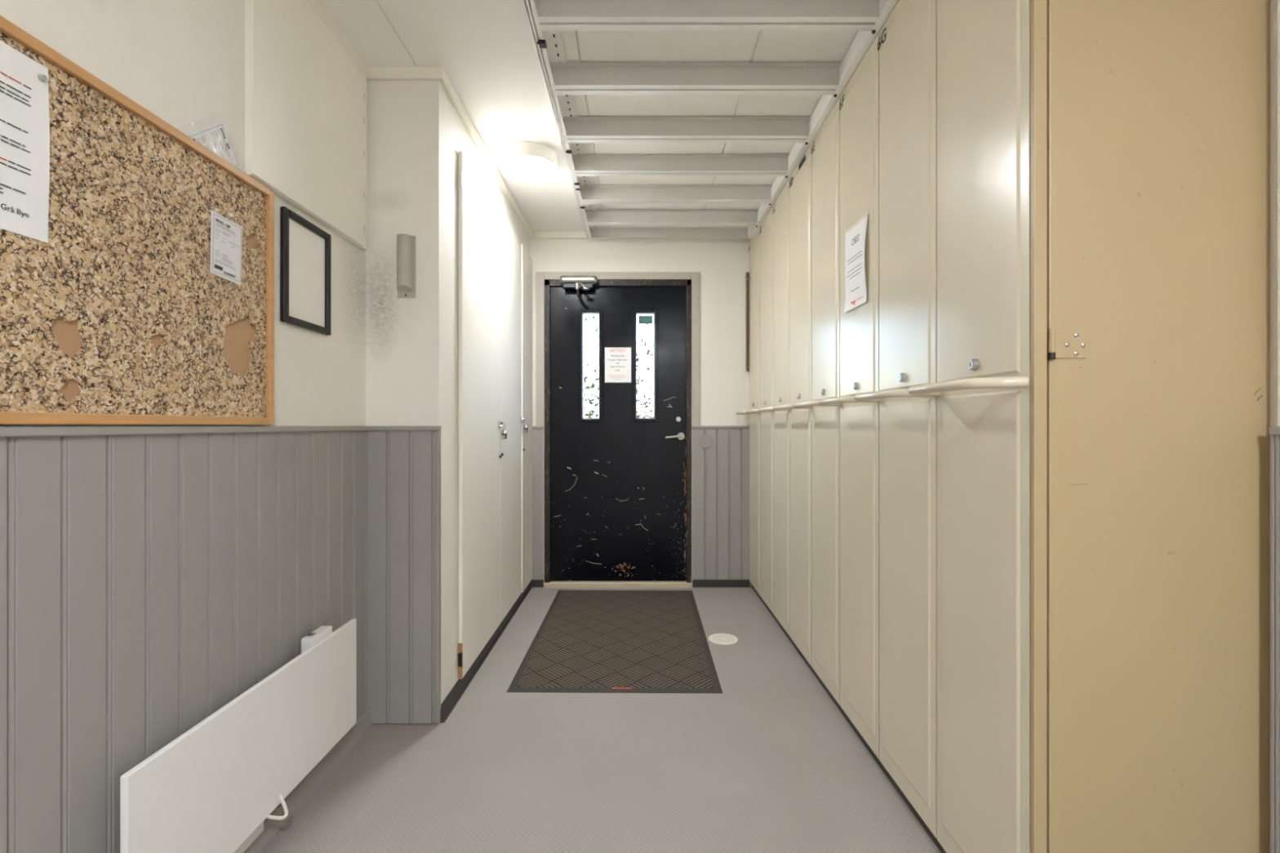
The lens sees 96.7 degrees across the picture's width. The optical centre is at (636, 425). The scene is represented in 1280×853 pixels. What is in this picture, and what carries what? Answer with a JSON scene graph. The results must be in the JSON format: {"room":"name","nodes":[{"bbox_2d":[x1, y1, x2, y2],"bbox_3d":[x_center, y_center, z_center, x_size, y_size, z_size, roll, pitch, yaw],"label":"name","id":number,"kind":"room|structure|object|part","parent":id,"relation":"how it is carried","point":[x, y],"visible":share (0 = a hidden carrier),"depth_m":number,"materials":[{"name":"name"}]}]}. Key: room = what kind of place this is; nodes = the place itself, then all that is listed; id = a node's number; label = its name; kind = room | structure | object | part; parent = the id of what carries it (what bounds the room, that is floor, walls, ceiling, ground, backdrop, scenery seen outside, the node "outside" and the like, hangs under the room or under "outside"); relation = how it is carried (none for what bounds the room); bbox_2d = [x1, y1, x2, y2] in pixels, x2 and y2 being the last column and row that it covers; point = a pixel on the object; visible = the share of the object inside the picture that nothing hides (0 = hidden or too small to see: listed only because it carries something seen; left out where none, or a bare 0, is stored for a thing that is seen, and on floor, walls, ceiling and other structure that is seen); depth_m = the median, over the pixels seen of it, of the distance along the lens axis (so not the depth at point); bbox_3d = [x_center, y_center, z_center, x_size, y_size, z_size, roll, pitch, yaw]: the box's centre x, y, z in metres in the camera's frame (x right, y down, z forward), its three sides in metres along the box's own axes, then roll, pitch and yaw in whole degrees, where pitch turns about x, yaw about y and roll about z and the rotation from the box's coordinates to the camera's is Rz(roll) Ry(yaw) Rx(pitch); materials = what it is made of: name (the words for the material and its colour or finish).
{"room":"entrance hallway","nodes":[
{"label":"entrance hallway","id":0,"kind":"room"},
{"bbox_2d":[0,0,372,852],"bbox_3d":[-1.059,-0.122,-0.286,0.150,2.465,4.867,0,0,0],"label":"wall","id":1,"kind":"structure","parent":0,"point":[182,61],"depth_m":1.39,"materials":[{"name":"paint"}]},
{"bbox_2d":[0,15,274,425],"bbox_3d":[-0.996,-0.320,0.924,0.020,0.635,1.249,0,0,0],"label":"cork board","id":2,"kind":"object","parent":1,"relation":"attached to","point":[122,317],"visible":1,"depth_m":1.11,"materials":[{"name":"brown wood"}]},
{"bbox_2d":[0,40,49,243],"bbox_3d":[-0.994,-0.455,0.855,0.004,0.294,0.210,0,0,1],"label":"paper notice","id":3,"kind":"object","parent":2,"relation":"attached to","point":[24,123],"visible":1,"depth_m":0.92,"materials":[{"name":"white paper"}]},
{"bbox_2d":[37,73,47,81],"bbox_3d":[-0.990,-0.580,0.948,0.007,0.011,0.011,0,0,0],"label":"pin","id":4,"kind":"object","parent":3,"relation":"attached to","point":[42,77],"visible":1,"depth_m":0.95,"materials":[{"name":"grey plastic"}]},
{"bbox_2d":[186,120,239,168],"bbox_3d":[-1.011,-0.652,1.355,0.006,0.230,0.238,0,0,0],"label":"card","id":5,"kind":"object","parent":2,"relation":"attached to","point":[214,137],"visible":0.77,"depth_m":1.37,"materials":[{"name":"white paper"}]},
{"bbox_2d":[209,209,242,285],"bbox_3d":[-0.992,-0.418,1.376,0.008,0.199,0.146,0,0,-1],"label":"card","id":6,"kind":"object","parent":2,"relation":"attached to","point":[226,236],"visible":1,"depth_m":1.38,"materials":[{"name":"white paper"}]},
{"bbox_2d":[0,431,367,852],"bbox_3d":[-1.007,0.560,-0.237,0.014,1.091,4.726,0,0,0],"label":"wainscoting","id":7,"kind":"structure","parent":1,"relation":"attached to","point":[148,583],"depth_m":1.15,"materials":[{"name":"grey paint"}]},
{"bbox_2d":[0,426,368,437],"bbox_3d":[-1.002,0.009,-0.236,0.024,0.017,4.727,0,0,0],"label":"trim","id":8,"kind":"structure","parent":1,"relation":"attached to","point":[5,431],"depth_m":1.15,"materials":[{"name":"grey wood"}]},
{"bbox_2d":[120,618,356,852],"bbox_3d":[-0.946,0.834,1.456,0.107,0.437,0.847,0,0,0],"label":"radiator","id":9,"kind":"object","parent":1,"relation":"attached to","point":[212,788],"visible":1,"depth_m":1.34,"materials":[{"name":"white metal"}]},
{"bbox_2d":[306,632,315,636],"bbox_3d":[-0.962,0.617,1.679,0.018,0.004,0.022,0,0,0],"label":"switch","id":10,"kind":"object","parent":9,"relation":"attached to","point":[311,634],"depth_m":1.67,"materials":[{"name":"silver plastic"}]},
{"bbox_2d":[244,0,366,249],"bbox_3d":[-1.002,-0.967,1.784,0.023,0.639,0.629,0,0,0],"label":"wall cabinet","id":11,"kind":"object","parent":1,"relation":"attached to","point":[305,95],"visible":0.95,"depth_m":1.71,"materials":[{"name":"white wood"}]},
{"bbox_2d":[280,206,331,335],"bbox_3d":[-1.005,-0.459,1.736,0.016,0.329,0.246,0,0,0],"label":"picture frame","id":12,"kind":"object","parent":1,"relation":"attached to","point":[305,248],"visible":1,"depth_m":1.72,"materials":[{"name":"black wood"}]},
{"bbox_2d":[306,0,367,77],"bbox_3d":[-1.006,-1.312,-0.244,0.016,0.045,4.711,0,0,0],"label":"trim","id":13,"kind":"structure","parent":1,"relation":"attached to","point":[316,5],"depth_m":1.90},
{"bbox_2d":[365,80,529,704],"bbox_3d":[-0.937,-0.122,3.096,0.394,2.465,1.939,0,0,0],"label":"wall","id":14,"kind":"structure","parent":0,"point":[415,135],"depth_m":2.13,"materials":[{"name":"paint"}]},
{"bbox_2d":[367,430,439,723],"bbox_3d":[-0.867,0.560,2.120,0.266,1.091,0.014,0,0,0],"label":"wainscoting","id":15,"kind":"structure","parent":14,"relation":"attached to","point":[402,464],"depth_m":2.11,"materials":[{"name":"grey paint"}]},
{"bbox_2d":[366,66,443,79],"bbox_3d":[-0.868,-1.312,2.119,0.292,0.045,0.016,0,0,0],"label":"trim","id":16,"kind":"structure","parent":14,"relation":"attached to","point":[374,73],"depth_m":2.11,"materials":[{"name":"white wood"}]},
{"bbox_2d":[368,426,441,430],"bbox_3d":[-0.861,0.009,2.115,0.262,0.017,0.024,0,0,0],"label":"trim","id":17,"kind":"structure","parent":14,"relation":"attached to","point":[371,428],"depth_m":2.10,"materials":[{"name":"grey wood"}]},
{"bbox_2d":[396,234,415,297],"bbox_3d":[-0.860,-0.593,2.109,0.068,0.232,0.036,0,0,0],"label":"wall holder","id":18,"kind":"object","parent":14,"relation":"attached to","point":[406,243],"visible":1,"depth_m":2.10,"materials":[{"name":"grey plastic"}]},
{"bbox_2d":[436,430,440,723],"bbox_3d":[-0.739,0.561,2.122,0.010,1.089,0.022,0,0,0],"label":"trim","id":19,"kind":"structure","parent":14,"relation":"attached to","point":[438,432],"depth_m":2.11,"materials":[{"name":"grey paint"}]},
{"bbox_2d":[439,69,531,237],"bbox_3d":[-0.731,-1.312,3.018,0.018,0.045,1.783,0,0,0],"label":"trim","id":20,"kind":"structure","parent":14,"relation":"attached to","point":[446,83],"depth_m":2.64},
{"bbox_2d":[440,582,532,722],"bbox_3d":[-0.730,1.081,3.026,0.021,0.058,1.801,0,0,0],"label":"baseboard","id":21,"kind":"structure","parent":14,"relation":"attached to","point":[458,690],"depth_m":2.58,"materials":[{"name":"black plastic"}]},
{"bbox_2d":[457,151,521,678],"bbox_3d":[-0.718,-0.044,2.944,0.041,2.181,1.209,0,0,0],"label":"door","id":22,"kind":"structure","parent":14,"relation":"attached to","point":[490,251],"depth_m":2.75,"materials":[{"name":"metal"}]},
{"bbox_3d":[-0.729,-0.044,2.676,0.017,2.181,0.654,0,0,0],"label":"door","id":23,"kind":"part","parent":22,"relation":"part of","materials":[{"name":"white wood"}]},
{"bbox_2d":[502,424,506,439],"bbox_3d":[-0.701,0.030,3.018,0.019,0.079,0.034,0,0,0],"label":"padlock","id":24,"kind":"object","parent":22,"relation":"hanging from","point":[504,432],"visible":1,"depth_m":3.00,"materials":[{"name":"silver metal"}]},
{"bbox_3d":[-0.729,-0.044,3.279,0.017,2.181,0.540,0,0,0],"label":"door","id":25,"kind":"part","parent":22,"relation":"part of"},
{"bbox_2d":[257,586,941,852],"bbox_3d":[0.291,1.170,0.673,2.851,0.120,6.786,0,0,0],"label":"floor","id":26,"kind":"structure","parent":0,"point":[769,762],"depth_m":1.82,"materials":[{"name":"plastic"}]},
{"bbox_2d":[506,590,722,693],"bbox_3d":[-0.085,1.106,3.096,0.900,0.007,1.468,0,0,1],"label":"door mat","id":27,"kind":"object","parent":26,"relation":"on","point":[586,641],"visible":1,"depth_m":2.83,"materials":[{"name":"rubber"}]},
{"bbox_2d":[708,633,737,644],"bbox_3d":[0.449,1.107,2.956,0.152,0.005,0.152,0,0,0],"label":"floor drain","id":28,"kind":"object","parent":26,"relation":"on","point":[717,638],"visible":1,"depth_m":2.95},
{"bbox_2d":[736,226,762,601],"bbox_3d":[0.953,-0.074,3.750,0.563,2.368,0.350,0,0,0],"label":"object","id":29,"kind":"object","parent":26,"relation":"on","point":[754,244],"visible":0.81,"depth_m":3.72,"materials":[{"name":"beige metal"}]},
{"bbox_3d":[0.724,-0.087,3.750,0.104,0.022,0.348,0,0,0],"label":"handle","id":30,"kind":"part","parent":29,"relation":"part of","materials":[{"name":"beige metal"}]},
{"bbox_3d":[0.782,-0.095,3.750,0.022,2.326,0.345,0,0,0],"label":"door","id":31,"kind":"part","parent":29,"relation":"part of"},
{"bbox_2d":[746,204,776,621],"bbox_3d":[0.953,-0.074,3.399,0.563,2.368,0.350,0,0,0],"label":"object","id":32,"kind":"object","parent":26,"relation":"on","point":[766,227],"visible":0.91,"depth_m":3.35,"materials":[{"name":"beige metal"}]},
{"bbox_3d":[0.724,-0.087,3.399,0.104,0.022,0.348,0,0,0],"label":"handle","id":33,"kind":"part","parent":32,"relation":"part of","materials":[{"name":"beige metal"}]},
{"bbox_3d":[0.782,-0.095,3.399,0.022,2.326,0.345,0,0,0],"label":"door","id":34,"kind":"part","parent":32,"relation":"part of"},
{"bbox_2d":[757,177,793,644],"bbox_3d":[0.953,-0.074,3.049,0.563,2.368,0.350,0,0,0],"label":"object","id":35,"kind":"object","parent":26,"relation":"on","point":[781,206],"visible":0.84,"depth_m":3.01,"materials":[{"name":"beige metal"}]},
{"bbox_3d":[0.724,-0.087,3.049,0.104,0.022,0.348,0,0,0],"label":"handle","id":36,"kind":"part","parent":35,"relation":"part of","materials":[{"name":"beige metal"}]},
{"bbox_3d":[0.782,-0.095,3.049,0.022,2.326,0.345,0,0,0],"label":"door","id":37,"kind":"part","parent":35,"relation":"part of","materials":[{"name":"beige metal"}]},
{"bbox_2d":[773,142,815,675],"bbox_3d":[0.953,-0.074,2.699,0.563,2.368,0.350,0,0,0],"label":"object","id":38,"kind":"object","parent":26,"relation":"on","point":[800,183],"visible":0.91,"depth_m":2.67,"materials":[{"name":"beige metal"}]},
{"bbox_3d":[0.724,-0.087,2.698,0.104,0.022,0.348,0,0,0],"label":"handle","id":39,"kind":"part","parent":38,"relation":"part of","materials":[{"name":"beige metal"}]},
{"bbox_3d":[0.782,-0.095,2.698,0.022,2.326,0.345,0,0,0],"label":"door","id":40,"kind":"part","parent":38,"relation":"part of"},
{"bbox_2d":[792,97,844,715],"bbox_3d":[0.953,-0.074,2.348,0.563,2.368,0.350,0,0,0],"label":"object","id":41,"kind":"object","parent":26,"relation":"on","point":[825,145],"visible":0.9,"depth_m":2.30,"materials":[{"name":"beige metal"}]},
{"bbox_3d":[0.724,-0.087,2.348,0.104,0.022,0.348,0,0,0],"label":"handle","id":42,"kind":"part","parent":41,"relation":"part of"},
{"bbox_3d":[0.782,-0.095,2.348,0.022,2.326,0.345,0,0,0],"label":"door","id":43,"kind":"part","parent":41,"relation":"part of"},
{"bbox_2d":[817,33,884,772],"bbox_3d":[0.953,-0.074,1.997,0.563,2.368,0.350,0,0,0],"label":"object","id":44,"kind":"object","parent":26,"relation":"on","point":[859,106],"visible":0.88,"depth_m":1.96,"materials":[{"name":"beige metal"}]},
{"bbox_3d":[0.724,-0.087,1.997,0.104,0.022,0.348,0,0,0],"label":"handle","id":45,"kind":"part","parent":44,"relation":"part of","materials":[{"name":"metal"}]},
{"bbox_2d":[843,212,868,313],"bbox_3d":[0.764,-0.558,1.998,0.012,0.339,0.211,0,0,0],"label":"notice","id":46,"kind":"object","parent":44,"relation":"attached to","point":[855,292],"visible":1,"depth_m":2.00,"materials":[{"name":"white paper"}]},
{"bbox_3d":[0.782,-0.095,1.997,0.022,2.326,0.345,0,0,0],"label":"door","id":47,"kind":"part","parent":44,"relation":"part of","materials":[{"name":"beige metal"}]},
{"bbox_2d":[853,0,942,852],"bbox_3d":[0.953,-0.074,1.647,0.563,2.368,0.350,0,0,0],"label":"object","id":48,"kind":"object","parent":26,"relation":"on","point":[907,43],"visible":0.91,"depth_m":1.60,"materials":[{"name":"beige metal"}]},
{"bbox_3d":[0.724,-0.087,1.647,0.104,0.022,0.348,0,0,0],"label":"handle","id":49,"kind":"part","parent":48,"relation":"part of","materials":[{"name":"metal"}]},
{"bbox_3d":[0.782,-0.095,1.647,0.022,2.326,0.345,0,0,0],"label":"door","id":50,"kind":"part","parent":48,"relation":"part of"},
{"bbox_2d":[907,0,1031,852],"bbox_3d":[0.953,-0.074,1.296,0.563,2.368,0.350,0,0,0],"label":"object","id":51,"kind":"object","parent":26,"relation":"on","point":[982,389],"visible":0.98,"depth_m":1.25,"materials":[{"name":"beige metal"}]},
{"bbox_3d":[0.724,-0.087,1.296,0.104,0.022,0.348,0,0,0],"label":"handle","id":52,"kind":"part","parent":51,"relation":"part of","materials":[{"name":"metal"}]},
{"bbox_2d":[1031,0,1269,852],"bbox_3d":[1.005,-0.084,1.110,0.461,2.348,0.020,0,0,0],"label":"door","id":53,"kind":"structure","parent":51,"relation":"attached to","point":[1150,118],"depth_m":1.11,"materials":[{"name":"wood"}]},
{"bbox_3d":[0.788,-0.084,1.115,0.026,2.348,0.011,0,0,0],"label":"frame post","id":54,"kind":"part","parent":53,"relation":"part of","materials":[{"name":"beige wood"}]},
{"bbox_2d":[318,0,898,231],"bbox_3d":[0.291,-1.385,0.673,2.851,0.100,6.786,0,0,0],"label":"ceiling","id":55,"kind":"structure","parent":0,"point":[486,50],"depth_m":2.09,"materials":[{"name":"white paint"}]},
{"bbox_2d":[502,141,558,180],"bbox_3d":[-0.524,-1.297,2.800,0.270,0.076,0.270,0,0,0],"label":"ceiling light","id":56,"kind":"object","parent":55,"relation":"attached to","point":[526,160],"visible":1,"depth_m":2.73,"materials":[{"name":"white plastic"}]},
{"bbox_2d":[502,155,556,180],"bbox_3d":[-0.524,-1.263,2.800,0.261,0.007,0.261,0,0,0],"label":"diffuser","id":57,"kind":"object","parent":56,"relation":"attached to","point":[526,167],"depth_m":2.77,"materials":[{"name":"white plastic"}]},
{"bbox_2d":[524,0,897,238],"bbox_3d":[0.220,-1.289,2.565,1.108,0.084,2.530,0,0,0],"label":"rack","id":58,"kind":"object","parent":55,"relation":"attached to","point":[547,18],"visible":1,"depth_m":2.16,"materials":[{"name":"metal"}]},
{"bbox_3d":[-0.296,-1.296,2.565,0.076,0.071,2.530,0,0,0],"label":"rail","id":59,"kind":"part","parent":58,"relation":"part of","materials":[{"name":"white metal"}]},
{"bbox_3d":[0.761,-1.296,2.565,0.026,0.071,2.530,0,0,0],"label":"rail","id":60,"kind":"part","parent":58,"relation":"part of","materials":[{"name":"white metal"}]},
{"bbox_2d":[529,232,755,586],"bbox_3d":[0.258,-0.122,3.996,2.037,2.465,0.140,0,0,0],"label":"wall","id":61,"kind":"structure","parent":0,"point":[722,264],"depth_m":3.93,"materials":[{"name":"paint"}]},
{"bbox_2d":[520,244,532,592],"bbox_3d":[-0.714,-0.044,3.698,0.046,2.181,0.394,0,0,0],"label":"door","id":62,"kind":"structure","parent":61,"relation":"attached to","point":[526,261],"depth_m":3.67,"materials":[{"name":"white metal"}]},
{"bbox_2d":[524,420,528,432],"bbox_3d":[-0.695,0.002,3.565,0.019,0.079,0.034,0,0,0],"label":"padlock","id":63,"kind":"object","parent":62,"relation":"hanging from","point":[526,428],"visible":1,"depth_m":3.55,"materials":[{"name":"silver metal"}]},
{"bbox_2d":[529,579,543,587],"bbox_3d":[-0.688,1.084,3.909,0.093,0.052,0.010,0,0,0],"label":"baseboard","id":64,"kind":"structure","parent":61,"relation":"attached to","point":[534,583],"depth_m":3.90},
{"bbox_2d":[532,428,542,579],"bbox_3d":[-0.693,0.560,3.919,0.095,1.091,0.014,0,0,0],"label":"trim","id":65,"kind":"structure","parent":61,"relation":"attached to","point":[537,433],"depth_m":3.91,"materials":[{"name":"grey paint"}]},
{"bbox_2d":[532,426,543,428],"bbox_3d":[-0.691,0.009,3.915,0.099,0.017,0.022,0,0,0],"label":"trim","id":66,"kind":"structure","parent":61,"relation":"attached to","point":[533,427],"depth_m":3.90,"materials":[{"name":"grey wood"}]},
{"bbox_2d":[528,231,586,238],"bbox_3d":[-0.525,-1.312,3.918,0.430,0.045,0.016,0,0,0],"label":"trim","id":67,"kind":"structure","parent":61,"relation":"attached to","point":[534,234],"depth_m":3.91,"materials":[{"name":"white wood"}]},
{"bbox_2d":[535,271,699,586],"bbox_3d":[-0.132,0.026,3.920,1.127,2.168,0.013,0,0,0],"label":"trim","id":68,"kind":"structure","parent":61,"relation":"attached to","point":[540,277],"depth_m":3.91,"materials":[{"name":"white paint"}]},
{"bbox_2d":[544,279,691,587],"bbox_3d":[-0.131,0.052,3.950,1.009,2.116,0.151,0,0,0],"label":"door","id":69,"kind":"structure","parent":61,"relation":"in","point":[618,455],"depth_m":3.93,"materials":[{"name":"black metal"}]},
{"bbox_2d":[560,272,597,309],"bbox_3d":[-0.395,-0.919,3.852,0.248,0.238,0.154,0,0,0],"label":"door closer","id":70,"kind":"object","parent":69,"relation":"attached to","point":[577,282],"depth_m":3.84,"materials":[{"name":"metal"}]},
{"bbox_3d":[-0.399,-0.947,3.874,0.200,0.028,0.062,0,0,0],"label":"mounting plate","id":71,"kind":"part","parent":70,"relation":"part of","materials":[{"name":"black plastic"}]},
{"bbox_3d":[-0.375,-0.865,3.889,0.033,0.129,0.108,0,0,41],"label":"arm","id":72,"kind":"part","parent":70,"relation":"part of","materials":[{"name":"black plastic"}]},
{"bbox_3d":[-0.350,-0.943,3.814,0.052,0.067,0.086,0,0,-41],"label":"arm","id":73,"kind":"part","parent":70,"relation":"part of","materials":[{"name":"metal"}]},
{"bbox_3d":[-0.318,-0.415,3.960,0.107,0.722,0.004,0,0,0],"label":"glass pane","id":74,"kind":"part","parent":69,"relation":"part of","materials":[{"name":"white glass"}]},
{"bbox_2d":[604,347,631,382],"bbox_3d":[-0.130,-0.419,3.931,0.183,0.242,0.004,0,0,1],"label":"notice","id":75,"kind":"object","parent":69,"relation":"attached to","point":[617,360],"visible":1,"depth_m":3.93,"materials":[{"name":"white paper"}]},
{"bbox_3d":[0.059,-0.415,3.960,0.118,0.722,0.004,0,0,0],"label":"glass pane","id":76,"kind":"part","parent":69,"relation":"part of","materials":[{"name":"white glass"}]},
{"bbox_2d":[638,315,653,324],"bbox_3d":[0.061,-0.736,3.957,0.100,0.058,0.001,0,0,0],"label":"sticker","id":77,"kind":"object","parent":69,"relation":"attached to","point":[642,319],"visible":1,"depth_m":3.96,"materials":[{"name":"teal"}]},
{"bbox_3d":[0.262,0.072,3.904,0.135,0.052,0.058,0,0,0],"label":"handle","id":78,"kind":"part","parent":69,"relation":"part of","materials":[{"name":"metal"}]},
{"bbox_2d":[697,434,712,448],"bbox_3d":[0.473,0.110,3.908,0.100,0.100,0.008,0,0,0],"label":"plate","id":79,"kind":"object","parent":61,"relation":"attached to","point":[705,442],"visible":1,"depth_m":3.90,"materials":[{"name":"grey paint"}]},
{"bbox_2d":[692,579,749,587],"bbox_3d":[0.579,1.084,3.909,0.392,0.052,0.010,0,0,0],"label":"baseboard","id":80,"kind":"structure","parent":61,"relation":"attached to","point":[695,583],"depth_m":3.90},
{"bbox_2d":[692,426,749,428],"bbox_3d":[0.582,0.009,3.915,0.406,0.017,0.022,0,0,0],"label":"trim","id":81,"kind":"structure","parent":61,"relation":"attached to","point":[693,427],"depth_m":3.90,"materials":[{"name":"grey wood"}]},
{"bbox_2d":[692,428,751,586],"bbox_3d":[0.584,0.560,3.919,0.402,1.091,0.014,0,0,0],"label":"wainscoting","id":82,"kind":"structure","parent":61,"relation":"attached to","point":[721,471],"depth_m":3.91,"materials":[{"name":"grey paint"}]},
{"bbox_2d":[746,271,748,371],"bbox_3d":[0.762,-0.715,3.917,0.017,0.680,0.017,0,0,0],"label":"batten","id":83,"kind":"object","parent":61,"relation":"attached to","point":[747,273],"visible":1,"depth_m":3.91,"materials":[{"name":"brown wood"}]},
{"bbox_2d":[1269,0,1279,852],"bbox_3d":[1.287,-0.122,0.673,0.140,2.465,6.786,0,0,0],"label":"wall","id":84,"kind":"structure","parent":0,"point":[1273,3],"depth_m":1.10,"materials":[{"name":"paint"}]},
{"bbox_2d":[1268,426,1279,435],"bbox_3d":[1.207,0.009,-0.760,0.019,0.017,3.680,0,0,0],"label":"trim","id":85,"kind":"structure","parent":84,"relation":"attached to","point":[1273,430],"depth_m":1.07,"materials":[{"name":"grey wood"}]},
{"bbox_2d":[1270,435,1279,852],"bbox_3d":[1.210,0.560,-0.760,0.014,1.091,3.680,0,0,0],"label":"wainscoting","id":86,"kind":"structure","parent":84,"relation":"attached to","point":[1274,439],"depth_m":1.07,"materials":[{"name":"grey paint"}]}
]}

